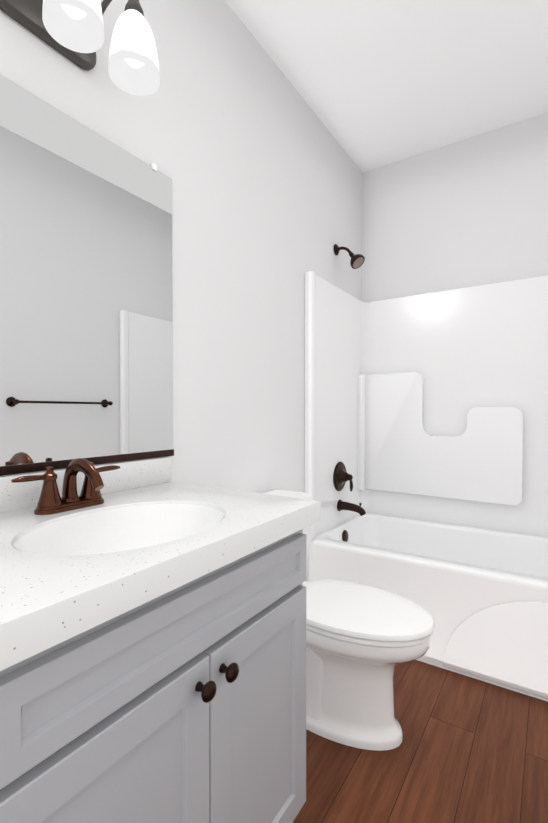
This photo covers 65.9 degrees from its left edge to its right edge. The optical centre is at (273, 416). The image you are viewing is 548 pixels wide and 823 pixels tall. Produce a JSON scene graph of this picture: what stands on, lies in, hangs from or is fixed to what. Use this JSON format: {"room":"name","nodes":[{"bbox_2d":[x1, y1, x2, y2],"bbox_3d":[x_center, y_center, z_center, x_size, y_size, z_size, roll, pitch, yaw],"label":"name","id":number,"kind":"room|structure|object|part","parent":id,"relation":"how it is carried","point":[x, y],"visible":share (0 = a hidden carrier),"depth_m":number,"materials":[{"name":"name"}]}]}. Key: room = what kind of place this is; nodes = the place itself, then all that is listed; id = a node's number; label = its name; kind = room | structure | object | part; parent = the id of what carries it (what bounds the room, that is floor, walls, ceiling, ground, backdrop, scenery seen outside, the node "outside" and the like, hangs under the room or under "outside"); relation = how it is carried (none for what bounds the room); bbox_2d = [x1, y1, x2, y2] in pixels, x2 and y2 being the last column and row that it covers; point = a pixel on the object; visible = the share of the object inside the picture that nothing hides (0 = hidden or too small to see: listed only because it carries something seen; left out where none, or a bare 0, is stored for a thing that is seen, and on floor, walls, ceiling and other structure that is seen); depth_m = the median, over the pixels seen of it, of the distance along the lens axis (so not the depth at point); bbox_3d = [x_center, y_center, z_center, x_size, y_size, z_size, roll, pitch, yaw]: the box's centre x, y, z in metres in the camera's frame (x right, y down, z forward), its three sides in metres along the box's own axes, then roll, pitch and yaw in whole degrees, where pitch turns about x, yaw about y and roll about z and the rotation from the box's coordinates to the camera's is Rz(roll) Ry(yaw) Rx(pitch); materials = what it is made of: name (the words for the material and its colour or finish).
{"room":"bathroom","nodes":[
{"label":"bathroom","id":0,"kind":"room"},
{"bbox_2d":[0,0,361,492],"bbox_3d":[-0.440,-0.252,1.357,0.100,2.700,3.780,0,1,33],"label":"wall","id":1,"kind":"structure","parent":0,"point":[226,130],"depth_m":1.66,"materials":[{"name":"paint"}]},
{"bbox_2d":[0,0,159,95],"bbox_3d":[-0.491,-1.028,0.998,0.194,0.259,0.470,0,1,33],"label":"sconce","id":2,"kind":"object","parent":1,"relation":"attached to","point":[72,31],"visible":1,"depth_m":1.06,"materials":[{"name":"glass"}]},
{"bbox_3d":[-0.464,-0.979,0.981,0.130,0.162,0.130,0,1,33],"label":"lamp shade","id":3,"kind":"part","parent":2,"relation":"part of","materials":[{"name":"white glass"}]},
{"bbox_3d":[-0.464,-0.977,0.981,0.128,0.158,0.128,0,1,33],"label":"lamp shade","id":4,"kind":"part","parent":2,"relation":"part of","materials":[{"name":"white glass"}]},
{"bbox_3d":[-0.464,-0.982,0.981,0.062,0.096,0.062,0,1,33],"label":"bulb glass","id":5,"kind":"part","parent":2,"relation":"part of","materials":[{"name":"white glass"}]},
{"bbox_3d":[-0.435,-1.070,1.119,0.120,0.178,0.090,0,1,33],"label":"arm","id":6,"kind":"part","parent":2,"relation":"part of"},
{"bbox_2d":[124,0,143,15],"bbox_3d":[-0.371,-1.089,1.121,0.051,0.060,0.051,0,1,33],"label":"socket","id":7,"kind":"object","parent":2,"relation":"attached to","point":[132,5],"depth_m":1.10,"materials":[{"name":"metal"}]},
{"bbox_3d":[-0.371,-0.979,1.123,0.128,0.158,0.128,0,1,33],"label":"lamp shade","id":8,"kind":"part","parent":2,"relation":"part of","materials":[{"name":"white glass"}]},
{"bbox_3d":[-0.371,-0.981,1.123,0.130,0.162,0.130,0,1,33],"label":"lamp shade","id":9,"kind":"part","parent":2,"relation":"part of","materials":[{"name":"white glass"}]},
{"bbox_3d":[-0.371,-0.983,1.123,0.062,0.096,0.062,0,1,33],"label":"bulb glass","id":10,"kind":"part","parent":2,"relation":"part of","materials":[{"name":"white glass"}]},
{"bbox_2d":[0,457,170,512],"bbox_3d":[-0.562,0.177,1.065,0.020,0.081,0.790,0,1,33],"label":"backsplash","id":11,"kind":"structure","parent":1,"relation":"attached to","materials":[{"name":"stone"}]},
{"bbox_2d":[0,74,173,475],"bbox_3d":[-0.548,-0.331,1.087,0.010,0.928,0.766,0,1,33],"label":"mirror","id":12,"kind":"object","parent":1,"relation":"attached to","point":[86,342],"visible":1,"depth_m":1.13,"materials":[{"name":"clear glass"}]},
{"bbox_2d":[225,0,547,172],"bbox_3d":[0.236,-1.647,0.894,1.720,0.100,3.780,0,1,33],"label":"ceiling","id":13,"kind":"structure","parent":0,"point":[377,83],"depth_m":1.93,"materials":[{"name":"paint"}]},
{"bbox_2d":[292,660,547,822],"bbox_3d":[0.236,1.153,0.929,1.720,0.100,3.780,0,1,33],"label":"floor","id":14,"kind":"structure","parent":0,"point":[470,750],"depth_m":1.34,"materials":[{"name":"brown wood"}]},
{"bbox_2d":[0,457,320,822],"bbox_3d":[-0.329,0.600,0.918,0.577,1.006,0.790,0,1,33],"label":"bathroom vanity","id":15,"kind":"object","parent":14,"relation":"on","point":[152,643],"visible":1,"depth_m":0.74,"materials":[{"name":"paint"}]},
{"bbox_3d":[-0.226,0.716,0.631,0.020,0.553,0.362,0,1,33],"label":"door","id":16,"kind":"part","parent":15,"relation":"part of","materials":[{"name":"paint"}]},
{"bbox_3d":[-0.142,0.429,0.791,0.020,0.032,0.722,0,1,33],"label":"frame","id":17,"kind":"part","parent":15,"relation":"part of","materials":[{"name":"paint"}]},
{"bbox_3d":[-0.142,0.291,0.789,0.020,0.038,0.722,0,1,33],"label":"frame","id":18,"kind":"part","parent":15,"relation":"part of","materials":[{"name":"paint"}]},
{"bbox_3d":[-0.125,0.362,0.779,0.020,0.118,0.728,0,1,33],"label":"drawer","id":19,"kind":"part","parent":15,"relation":"part of","materials":[{"name":"paint"}]},
{"bbox_2d":[0,482,320,670],"bbox_3d":[-0.334,0.293,0.917,0.566,0.150,0.790,0,1,33],"label":"countertop","id":20,"kind":"structure","parent":15,"relation":"on","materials":[{"name":"stone"}]},
{"bbox_2d":[11,458,119,514],"bbox_3d":[-0.447,0.157,0.986,0.153,0.121,0.266,0,1,33],"label":"faucet","id":21,"kind":"object","parent":20,"relation":"on","point":[90,501],"depth_m":0.98,"materials":[{"name":"brown metal"}]},
{"bbox_3d":[-0.120,0.478,0.740,0.034,0.034,0.034,0,1,33],"label":"knob","id":22,"kind":"part","parent":15,"relation":"part of","materials":[{"name":"brown metal"}]},
{"bbox_3d":[-0.085,0.477,0.793,0.034,0.034,0.034,0,1,33],"label":"knob","id":23,"kind":"part","parent":15,"relation":"part of","materials":[{"name":"brown metal"}]},
{"bbox_3d":[-0.024,0.712,0.936,0.020,0.553,0.362,0,1,33],"label":"door","id":24,"kind":"part","parent":15,"relation":"part of","materials":[{"name":"paint"}]},
{"bbox_2d":[263,490,434,750],"bbox_3d":[0.203,0.716,1.569,0.749,0.758,0.434,0,1,33],"label":"toilet","id":25,"kind":"object","parent":14,"relation":"on","point":[362,640],"visible":0.62,"depth_m":1.42,"materials":[{"name":"ceramic"}]},
{"bbox_3d":[-0.022,0.356,1.712,0.211,0.042,0.434,0,1,33],"label":"tank lid","id":26,"kind":"part","parent":25,"relation":"part of","materials":[{"name":"ceramic"}]},
{"bbox_3d":[-0.024,0.546,1.716,0.199,0.335,0.416,0,1,33],"label":"tank","id":27,"kind":"part","parent":25,"relation":"part of","materials":[{"name":"ceramic"}]},
{"bbox_3d":[0.298,0.677,1.505,0.520,0.028,0.380,0,1,33],"label":"lid","id":28,"kind":"part","parent":25,"relation":"part of","materials":[{"name":"plastic"}]},
{"bbox_3d":[0.300,0.701,1.505,0.507,0.018,0.374,0,1,33],"label":"seat","id":29,"kind":"part","parent":25,"relation":"part of","materials":[{"name":"plastic"}]},
{"bbox_2d":[305,244,547,701],"bbox_3d":[1.006,0.043,2.084,1.516,2.092,0.778,0,1,33],"label":"shower","id":30,"kind":"object","parent":14,"relation":"on","point":[426,450],"visible":0.92,"depth_m":2.36,"materials":[{"name":"plastic"}]},
{"bbox_3d":[0.409,-0.956,2.442,0.094,0.063,0.017,0,1,33],"label":"shower arm","id":31,"kind":"part","parent":30,"relation":"part of"},
{"bbox_3d":[0.416,0.696,2.458,0.018,0.072,0.072,0,1,33],"label":"overflow plate","id":32,"kind":"part","parent":30,"relation":"part of","materials":[{"name":"brown metal"}]},
{"bbox_3d":[0.446,0.390,2.442,0.022,0.084,0.025,0,1,33],"label":"valve lever","id":33,"kind":"part","parent":30,"relation":"part of","materials":[{"name":"brown metal"}]},
{"bbox_3d":[0.455,0.529,2.430,0.157,0.071,0.052,0,1,33],"label":"spout","id":34,"kind":"part","parent":30,"relation":"part of","materials":[{"name":"brown metal"}]},
{"bbox_2d":[366,372,522,504],"bbox_3d":[0.960,0.102,2.528,0.912,0.748,0.036,0,1,33],"label":"shelf","id":35,"kind":"object","parent":30,"relation":"attached to","point":[448,436],"depth_m":2.49,"materials":[{"name":"white plastic"}]},
{"bbox_2d":[362,112,547,301],"bbox_3d":[1.248,-0.266,2.449,1.520,2.700,0.100,0,1,33],"label":"wall","id":36,"kind":"structure","parent":0,"point":[470,212],"depth_m":2.48,"materials":[{"name":"paint"}]}
]}

